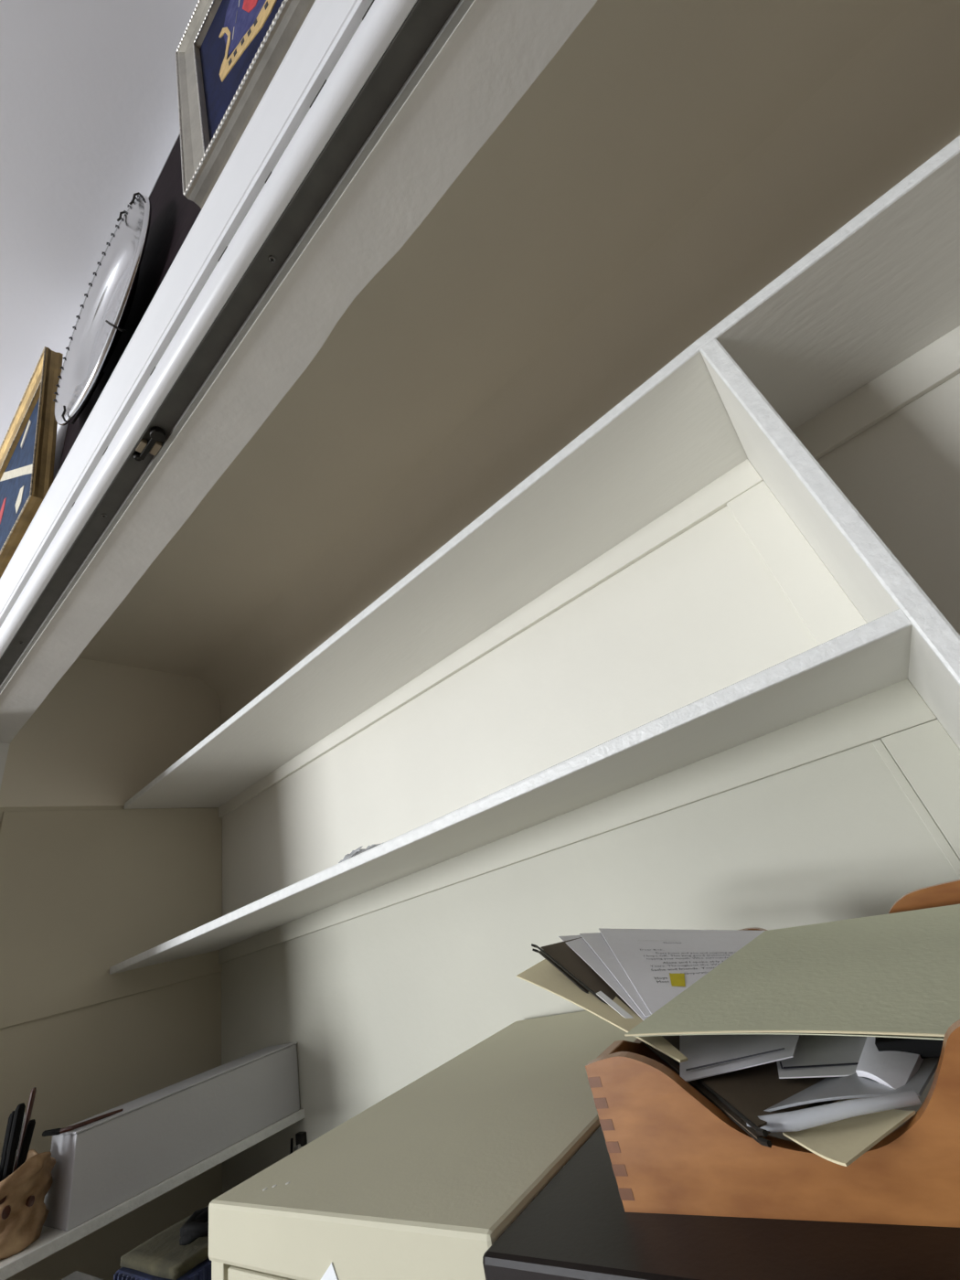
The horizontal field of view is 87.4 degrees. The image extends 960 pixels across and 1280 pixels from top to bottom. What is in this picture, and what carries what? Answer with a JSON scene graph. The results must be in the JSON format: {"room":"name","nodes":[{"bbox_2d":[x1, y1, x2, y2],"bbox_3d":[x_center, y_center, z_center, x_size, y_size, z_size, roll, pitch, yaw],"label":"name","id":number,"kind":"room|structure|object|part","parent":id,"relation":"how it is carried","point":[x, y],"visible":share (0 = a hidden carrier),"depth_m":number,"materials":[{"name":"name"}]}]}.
{"room":"home office","nodes":[
{"label":"home office","id":0,"kind":"room"},
{"bbox_2d":[0,423,67,789],"bbox_3d":[-0.677,0.555,0.706,7.400,3.050,0.136,-33,-32,28],"label":"wall","id":1,"kind":"structure","parent":0,"point":[61,430],"depth_m":1.27,"materials":[{"name":"paint"}]},
{"bbox_2d":[0,346,63,578],"bbox_3d":[-1.107,-0.334,1.179,0.560,0.460,0.066,-33,-32,28],"label":"framed picture","id":2,"kind":"object","parent":1,"relation":"attached to","point":[27,449],"visible":1,"depth_m":1.11,"materials":[{"name":"multicoloured fabric"}]},
{"bbox_2d":[0,497,6,523],"bbox_3d":[-1.163,-0.310,1.221,0.055,0.072,0.006,-33,-32,28],"label":"flower","id":3,"kind":"object","parent":2,"relation":"on","point":[3,506],"depth_m":1.21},
{"bbox_3d":[-1.148,-0.389,1.225,0.431,0.304,0.006,-31,-31,26],"label":"sash","id":4,"kind":"part","parent":2,"relation":"part of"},
{"bbox_3d":[-1.103,-0.329,1.181,0.483,0.372,0.032,-33,-32,28],"label":"silk panel","id":5,"kind":"part","parent":2,"relation":"part of","materials":[{"name":"blue fabric"}]},
{"bbox_2d":[15,485,24,512],"bbox_3d":[-1.016,-0.309,1.107,0.060,0.065,0.006,-33,-32,28],"label":"flower","id":6,"kind":"object","parent":2,"relation":"on","point":[20,495],"depth_m":1.10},
{"bbox_3d":[-1.109,-0.331,1.173,0.481,0.370,0.031,-33,-32,28],"label":"rope moulding","id":7,"kind":"part","parent":2,"relation":"part of","materials":[{"name":"gold metal"}]},
{"bbox_3d":[-1.115,-0.332,1.165,0.560,0.449,0.037,-33,-32,28],"label":"rope moulding","id":8,"kind":"part","parent":2,"relation":"part of","materials":[{"name":"gold metal"}]},
{"bbox_2d":[57,132,201,472],"bbox_3d":[-0.643,-0.689,0.955,0.653,0.609,0.021,-33,-32,28],"label":"wooden plaque","id":9,"kind":"object","parent":1,"relation":"attached to","point":[173,216],"visible":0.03,"depth_m":0.88,"materials":[{"name":"brown wood"}]},
{"bbox_2d":[53,192,151,425],"bbox_3d":[-0.678,-0.582,0.904,0.420,0.420,0.048,-33,-32,28],"label":"plate","id":10,"kind":"object","parent":9,"relation":"hanging from","point":[102,317],"visible":1,"depth_m":0.94,"materials":[{"name":"metal"}]},
{"bbox_2d":[0,0,373,627],"bbox_3d":[-0.144,-0.645,0.527,4.500,0.057,0.048,-33,-32,28],"label":"trim","id":11,"kind":"structure","parent":1,"relation":"attached to","point":[328,26],"depth_m":0.65,"materials":[{"name":"white paint"}]},
{"bbox_2d":[0,0,417,658],"bbox_3d":[-0.121,-0.591,0.509,4.500,0.040,0.020,-33,-32,28],"label":"trim","id":12,"kind":"structure","parent":1,"relation":"attached to","point":[383,20],"depth_m":0.62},
{"bbox_2d":[72,0,374,506],"bbox_3d":[-0.411,-0.432,0.688,0.830,0.003,0.001,-33,-32,28],"label":"trim","id":13,"kind":"structure","parent":1,"relation":"attached to","point":[372,2],"depth_m":0.54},
{"bbox_2d":[0,0,477,694],"bbox_3d":[-0.051,-0.609,0.495,3.662,0.028,0.038,-33,-32,28],"label":"door track","id":14,"kind":"object","parent":1,"relation":"attached to","point":[431,25],"visible":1,"depth_m":0.63,"materials":[{"name":"grey metal"}]},
{"bbox_2d":[133,426,165,460],"bbox_3d":[-0.516,-0.304,0.785,0.074,0.012,0.026,-33,-32,28],"label":"roller hanger","id":15,"kind":"object","parent":14,"relation":"attached to","point":[157,434],"visible":1,"depth_m":0.78,"materials":[{"name":"metal"}]},
{"bbox_3d":[-0.518,-0.301,0.785,0.054,0.004,0.007,-33,-32,28],"label":"bracket arm","id":16,"kind":"part","parent":15,"relation":"part of","materials":[{"name":"metal"}]},
{"bbox_2d":[175,0,315,209],"bbox_3d":[-0.271,-0.913,0.663,0.483,0.517,0.060,-33,-32,28],"label":"framed picture","id":17,"kind":"object","parent":1,"relation":"attached to","point":[229,53],"visible":0.99,"depth_m":0.69,"materials":[{"name":"multicoloured fabric"}]},
{"bbox_3d":[-0.274,-0.914,0.660,0.404,0.437,0.026,-33,-32,28],"label":"rope moulding","id":18,"kind":"part","parent":17,"relation":"part of","materials":[{"name":"silver metal"}]},
{"bbox_3d":[-0.267,-0.912,0.668,0.406,0.439,0.028,-33,-32,28],"label":"silk panel","id":19,"kind":"part","parent":17,"relation":"part of","materials":[{"name":"blue fabric"}]},
{"bbox_2d":[0,0,597,743],"bbox_3d":[-0.013,-0.595,0.543,3.666,0.025,0.087,-33,-32,28],"label":"trim","id":20,"kind":"structure","parent":1,"relation":"attached to","point":[500,48],"depth_m":0.65,"materials":[{"name":"grey paint"}]},
{"bbox_2d":[0,0,198,447],"bbox_3d":[-2.592,-1.349,-0.386,7.400,0.100,4.765,-33,-32,28],"label":"wall","id":21,"kind":"structure","parent":0,"point":[90,121],"depth_m":1.03,"materials":[{"name":"paint"}]},
{"bbox_2d":[0,657,222,1279],"bbox_3d":[-1.050,1.178,1.320,0.275,2.750,0.604,-33,-32,28],"label":"wall","id":22,"kind":"structure","parent":0,"point":[82,1063],"depth_m":1.41,"materials":[{"name":"beige paint"}]},
{"bbox_2d":[0,807,222,1029],"bbox_3d":[-1.048,0.749,1.463,0.006,0.508,0.587,-33,-32,28],"label":"wall panel","id":23,"kind":"object","parent":22,"relation":"attached to","point":[83,893],"depth_m":1.42,"materials":[{"name":"beige paint"}]},
{"bbox_2d":[0,1109,304,1279],"bbox_3d":[-0.754,1.180,1.073,0.400,0.050,0.602,-33,-32,28],"label":"shelf","id":24,"kind":"object","parent":22,"relation":"attached to","point":[50,1241],"visible":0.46,"depth_m":0.93,"materials":[{"name":"white paint"}]},
{"bbox_2d":[0,1149,55,1260],"bbox_3d":[-0.842,1.003,0.890,0.153,0.122,0.133,-33,-32,28],"label":"pen holder","id":25,"kind":"object","parent":24,"relation":"on","point":[24,1213],"visible":0.95,"depth_m":0.87,"materials":[{"name":"brown wood"}]},
{"bbox_2d":[0,1113,10,1170],"bbox_3d":[-0.866,0.972,0.907,0.024,0.180,0.011,-24,-29,14],"label":"pen","id":26,"kind":"object","parent":25,"relation":"in","point":[10,1114],"visible":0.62,"depth_m":0.93,"materials":[{"name":"black plastic"}]},
{"bbox_2d":[0,1110,14,1182],"bbox_3d":[-0.855,0.961,0.898,0.034,0.184,0.010,-33,-32,28],"label":"pen","id":27,"kind":"object","parent":25,"relation":"in","point":[5,1154],"visible":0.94,"depth_m":0.91,"materials":[{"name":"black plastic"}]},
{"bbox_2d":[1,1102,25,1180],"bbox_3d":[-0.838,0.947,0.890,0.048,0.194,0.015,-33,-32,28],"label":"pen","id":28,"kind":"object","parent":25,"relation":"in","point":[19,1112],"visible":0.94,"depth_m":0.91,"materials":[{"name":"black plastic"}]},
{"bbox_2d":[12,1112,25,1171],"bbox_3d":[-0.842,0.961,0.897,0.042,0.178,0.009,-27,-30,19],"label":"pen","id":29,"kind":"object","parent":25,"relation":"in","point":[25,1113],"visible":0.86,"depth_m":0.92,"materials":[{"name":"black plastic"}]},
{"bbox_2d":[12,1087,36,1172],"bbox_3d":[-0.851,0.959,0.924,0.034,0.209,0.009,-17,-28,2],"label":"pen","id":30,"kind":"object","parent":25,"relation":"in","point":[33,1092],"visible":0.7,"depth_m":0.95,"materials":[{"name":"red paint"}]},
{"bbox_2d":[15,1119,35,1170],"bbox_3d":[-0.828,0.966,0.897,0.047,0.163,0.012,-21,-28,9],"label":"pen","id":31,"kind":"object","parent":25,"relation":"in","point":[27,1136],"visible":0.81,"depth_m":0.92,"materials":[{"name":"black plastic"}]},
{"bbox_2d":[42,1041,299,1231],"bbox_3d":[-0.645,1.061,1.110,0.139,0.134,0.462,-33,-32,28],"label":"binder","id":32,"kind":"object","parent":24,"relation":"on","point":[101,1165],"visible":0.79,"depth_m":1.03,"materials":[{"name":"white plastic"}]},
{"bbox_2d":[42,1109,122,1136],"bbox_3d":[-0.783,0.941,0.974,0.147,0.010,0.048,-12,-28,-7],"label":"brush","id":33,"kind":"object","parent":32,"relation":"on","point":[57,1131],"visible":1,"depth_m":0.97,"materials":[{"name":"red paint"}]},
{"bbox_3d":[-0.661,1.006,1.141,0.139,0.004,0.462,-33,-32,28],"label":"lid","id":34,"kind":"part","parent":32,"relation":"part of","materials":[{"name":"white plastic"}]},
{"bbox_2d":[78,0,914,676],"bbox_3d":[0.118,-0.862,0.976,3.728,0.181,0.604,-33,-32,28],"label":"ceiling","id":35,"kind":"structure","parent":0,"point":[646,106],"depth_m":0.98,"materials":[{"name":"beige paint"}]},
{"bbox_2d":[192,0,959,725],"bbox_3d":[0.350,-0.538,1.011,3.725,0.449,0.113,-33,-32,28],"label":"wall","id":36,"kind":"structure","parent":0,"point":[894,105],"depth_m":1.07,"materials":[{"name":"beige paint"}]},
{"bbox_2d":[221,373,959,1194],"bbox_3d":[0.632,0.329,0.661,4.200,2.750,0.122,-33,-32,28],"label":"wall","id":37,"kind":"structure","parent":0,"point":[374,1003],"depth_m":0.98,"materials":[{"name":"beige paint"}]},
{"bbox_2d":[288,1131,307,1154],"bbox_3d":[-0.431,1.192,1.186,0.044,0.039,0.025,-33,-32,28],"label":"clip","id":38,"kind":"object","parent":37,"relation":"attached to","point":[301,1140],"visible":0.92,"depth_m":1.19,"materials":[{"name":"metal"}]},
{"bbox_3d":[-0.447,1.201,1.187,0.011,0.033,0.010,-21,-28,9],"label":"lever","id":39,"kind":"part","parent":38,"relation":"part of","materials":[{"name":"black metal"}]},
{"bbox_3d":[-0.424,1.184,1.191,0.030,0.023,0.013,-33,-32,28],"label":"plate","id":40,"kind":"part","parent":38,"relation":"part of","materials":[{"name":"metal"}]},
{"bbox_2d":[218,458,763,817],"bbox_3d":[-0.222,0.143,1.345,1.907,0.076,0.013,-33,-32,28],"label":"trim","id":41,"kind":"structure","parent":37,"relation":"attached to","point":[711,498],"depth_m":1.10,"materials":[{"name":"beige paint"}]},
{"bbox_2d":[218,678,936,963],"bbox_3d":[-0.112,0.525,1.134,1.907,0.076,0.013,-33,-32,28],"label":"trim","id":42,"kind":"structure","parent":37,"relation":"attached to","point":[898,707],"depth_m":0.85,"materials":[{"name":"beige paint"}]},
{"bbox_2d":[725,480,867,644],"bbox_3d":[0.517,-0.102,0.806,0.067,0.374,0.009,-33,-32,28],"label":"trim","id":43,"kind":"structure","parent":37,"relation":"attached to","point":[823,605],"depth_m":0.81,"materials":[{"name":"beige paint"}]},
{"bbox_2d":[792,325,959,459],"bbox_3d":[1.170,-0.740,0.455,1.792,0.092,0.013,-33,-32,28],"label":"trim","id":44,"kind":"structure","parent":37,"relation":"attached to","point":[938,362],"depth_m":0.79,"materials":[{"name":"beige paint"}]},
{"bbox_2d":[871,739,959,878],"bbox_3d":[0.741,0.787,0.346,0.012,1.524,0.005,-33,-32,28],"label":"trim","id":45,"kind":"structure","parent":37,"relation":"attached to","point":[897,773],"depth_m":0.66,"materials":[{"name":"beige paint"}]},
{"bbox_2d":[881,719,959,858],"bbox_3d":[0.768,0.768,0.325,0.067,1.524,0.012,-33,-32,28],"label":"trim","id":46,"kind":"structure","parent":37,"relation":"attached to","point":[925,753],"depth_m":0.65,"materials":[{"name":"beige paint"}]},
{"bbox_3d":[-1.543,1.428,-1.530,7.400,0.100,5.650,-33,-32,28],"label":"floor","id":47,"kind":"structure","parent":0,"visible":0},
{"bbox_2d":[208,1010,637,1279],"bbox_3d":[0.190,1.102,0.306,0.383,1.323,0.578,-33,-32,28],"label":"filing cabinet","id":48,"kind":"object","parent":47,"relation":"on","point":[421,1182],"visible":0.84,"depth_m":0.47,"materials":[{"name":"beige metal"}]},
{"bbox_3d":[-0.081,0.648,0.338,0.325,0.295,0.012,-33,-32,28],"label":"drawer","id":49,"kind":"part","parent":48,"relation":"part of","materials":[{"name":"beige metal"}]},
{"bbox_2d":[320,1261,338,1279],"bbox_3d":[-0.113,0.548,0.379,0.111,0.111,0.001,-33,-32,28],"label":"paper note","id":50,"kind":"object","parent":48,"relation":"attached to","point":[330,1274],"visible":1,"depth_m":0.40,"materials":[{"name":"white paper"}]},
{"bbox_2d":[109,135,959,974],"bbox_3d":[0.609,0.539,0.331,3.722,2.096,0.307,-33,-32,28],"label":"shelving","id":51,"kind":"object","parent":47,"relation":"on","point":[883,287],"visible":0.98,"depth_m":0.76,"materials":[{"name":"white paint"}]},
{"bbox_2d":[338,842,382,863],"bbox_3d":[-0.213,0.382,0.908,0.094,0.020,0.029,-21,-28,9],"label":"scrap","id":52,"kind":"object","parent":51,"relation":"on","point":[358,850],"visible":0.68,"depth_m":0.91,"materials":[{"name":"white paper"}]},
{"bbox_3d":[-0.207,0.474,1.035,1.907,0.039,0.302,-33,-32,28],"label":"shelf","id":53,"kind":"part","parent":51,"relation":"part of","materials":[{"name":"white paint"}]},
{"bbox_2d":[482,1125,959,1279],"bbox_3d":[0.476,0.916,0.114,0.398,1.319,0.590,-33,-32,28],"label":"filing cabinet","id":54,"kind":"object","parent":47,"relation":"on","point":[578,1227],"visible":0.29,"depth_m":0.28,"materials":[{"name":"black metal"}]},
{"bbox_2d":[585,878,959,1227],"bbox_3d":[0.282,0.296,0.403,0.286,0.098,0.335,-33,-32,28],"label":"box","id":55,"kind":"object","parent":54,"relation":"on","point":[671,1150],"visible":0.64,"depth_m":0.29,"materials":[{"name":"brown wood"}]},
{"bbox_3d":[0.182,0.362,0.460,0.009,0.082,0.307,-31,-32,27],"label":"panel","id":56,"kind":"part","parent":55,"relation":"part of","materials":[{"name":"brown wood"}]},
{"bbox_2d":[531,937,837,1147],"bbox_3d":[0.180,0.330,0.482,0.144,0.105,0.402,-8,-29,-15],"label":"folder","id":57,"kind":"object","parent":55,"relation":"in","point":[742,1095],"visible":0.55,"depth_m":0.32,"materials":[{"name":"plastic"}]},
{"bbox_2d":[679,1034,799,1081],"bbox_3d":[0.195,0.290,0.387,0.092,0.027,0.165,-33,-32,28],"label":"sheet","id":58,"kind":"object","parent":55,"relation":"in","point":[699,1050],"visible":0.41,"depth_m":0.34,"materials":[{"name":"white paper"}]},
{"bbox_2d":[685,1047,784,1071],"bbox_3d":[0.170,0.280,0.335,0.067,0.003,0.002,-17,-28,3],"label":"paper slip","id":59,"kind":"object","parent":58,"relation":"on","point":[702,1066],"visible":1,"depth_m":0.34,"materials":[{"name":"white paper"}]},
{"bbox_3d":[0.190,0.266,0.278,0.275,0.077,0.019,-33,-32,28],"label":"panel","id":60,"kind":"part","parent":55,"relation":"part of","materials":[{"name":"brown wood"}]},
{"bbox_2d":[624,904,959,1040],"bbox_3d":[0.280,0.271,0.408,0.240,0.035,0.276,-33,-32,28],"label":"folder","id":61,"kind":"object","parent":55,"relation":"in","point":[896,975],"visible":1,"depth_m":0.37,"materials":[{"name":"cardboard"}]},
{"bbox_2d":[516,959,687,1062],"bbox_3d":[0.121,0.349,0.505,0.070,0.050,0.371,-7,-29,-17],"label":"manila folder","id":62,"kind":"object","parent":61,"relation":"on","point":[543,975],"visible":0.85,"depth_m":0.48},
{"bbox_2d":[558,935,648,1020],"bbox_3d":[0.179,0.342,0.542,0.121,0.064,0.312,-11,-28,-9],"label":"sheet","id":63,"kind":"object","parent":61,"relation":"on","point":[580,946],"visible":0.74,"depth_m":0.54,"materials":[{"name":"white paper"}]},
{"bbox_2d":[579,932,651,1017],"bbox_3d":[0.183,0.339,0.538,0.101,0.059,0.280,-14,-28,-5],"label":"sheet","id":64,"kind":"object","parent":61,"relation":"on","point":[596,941],"visible":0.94,"depth_m":0.53,"materials":[{"name":"white paper"}]},
{"bbox_2d":[598,928,764,1013],"bbox_3d":[0.229,0.323,0.534,0.166,0.057,0.264,-16,-28,-1],"label":"sheet","id":65,"kind":"object","parent":61,"relation":"on","point":[660,964],"visible":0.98,"depth_m":0.52,"materials":[{"name":"white paper"}]},
{"bbox_3d":[0.293,0.335,0.382,0.266,0.004,0.316,-33,-32,28],"label":"panel","id":66,"kind":"part","parent":55,"relation":"part of","materials":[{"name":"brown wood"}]},
{"bbox_2d":[776,1034,866,1078],"bbox_3d":[0.257,0.277,0.355,0.098,0.015,0.142,-33,-32,28],"label":"sheet","id":67,"kind":"object","parent":55,"relation":"in","point":[815,1056],"visible":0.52,"depth_m":0.33,"materials":[{"name":"paper"}]},
{"bbox_2d":[746,1056,939,1132],"bbox_3d":[0.223,0.265,0.298,0.121,0.014,0.084,4,-34,-33],"label":"plastic sleeve","id":68,"kind":"object","parent":55,"relation":"in","point":[873,1096],"visible":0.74,"depth_m":0.28,"materials":[{"name":"plastic"}]},
{"bbox_2d":[782,1098,916,1166],"bbox_3d":[0.200,0.264,0.275,0.057,0.008,0.054,-7,-29,-16],"label":"manila envelope","id":69,"kind":"object","parent":55,"relation":"in","point":[841,1142],"visible":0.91,"depth_m":0.27,"materials":[{"name":"beige paper"}]},
{"bbox_3d":[0.376,0.336,0.523,0.275,0.098,0.009,-31,-32,27],"label":"panel","id":70,"kind":"part","parent":55,"relation":"part of","materials":[{"name":"brown wood"}]},
{"bbox_2d":[855,1036,923,1088],"bbox_3d":[0.263,0.254,0.316,0.118,0.014,0.037,13,-39,-42],"label":"envelope","id":71,"kind":"object","parent":55,"relation":"in","point":[892,1069],"visible":0.6,"depth_m":0.29,"materials":[{"name":"white paper"}]},
{"bbox_2d":[874,1036,943,1058],"bbox_3d":[0.295,0.251,0.332,0.054,0.010,0.100,-33,-32,28],"label":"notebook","id":72,"kind":"object","parent":55,"relation":"in","point":[925,1048],"visible":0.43,"depth_m":0.30,"materials":[{"name":"black"}]},
{"bbox_3d":[-0.327,1.627,0.601,1.030,0.960,0.543,-33,-32,28],"label":"storage tote","id":73,"kind":"object","parent":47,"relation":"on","visible":0},
{"bbox_2d":[61,1270,103,1279],"bbox_3d":[-0.516,1.014,0.652,0.301,0.222,0.053,-33,-32,28],"label":"box","id":74,"kind":"object","parent":73,"relation":"on","point":[75,1275],"visible":1,"depth_m":0.77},
{"bbox_2d":[113,1258,211,1279],"bbox_3d":[-0.346,1.019,0.756,0.193,0.228,0.311,-33,-32,28],"label":"box","id":75,"kind":"object","parent":73,"relation":"on","point":[202,1271],"visible":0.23,"depth_m":0.69,"materials":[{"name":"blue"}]},
{"bbox_2d":[119,1170,262,1279],"bbox_3d":[-0.378,0.916,0.817,0.176,0.015,0.297,-33,-32,28],"label":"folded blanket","id":76,"kind":"object","parent":75,"relation":"on","point":[162,1255],"visible":0.27,"depth_m":0.72,"materials":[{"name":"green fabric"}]},
{"bbox_2d":[179,1205,208,1245],"bbox_3d":[-0.396,0.863,0.749,0.084,0.026,0.090,-33,-32,28],"label":"cable","id":77,"kind":"object","parent":76,"relation":"on","point":[197,1226],"visible":0.43,"depth_m":0.72,"materials":[{"name":"black plastic"}]}
]}

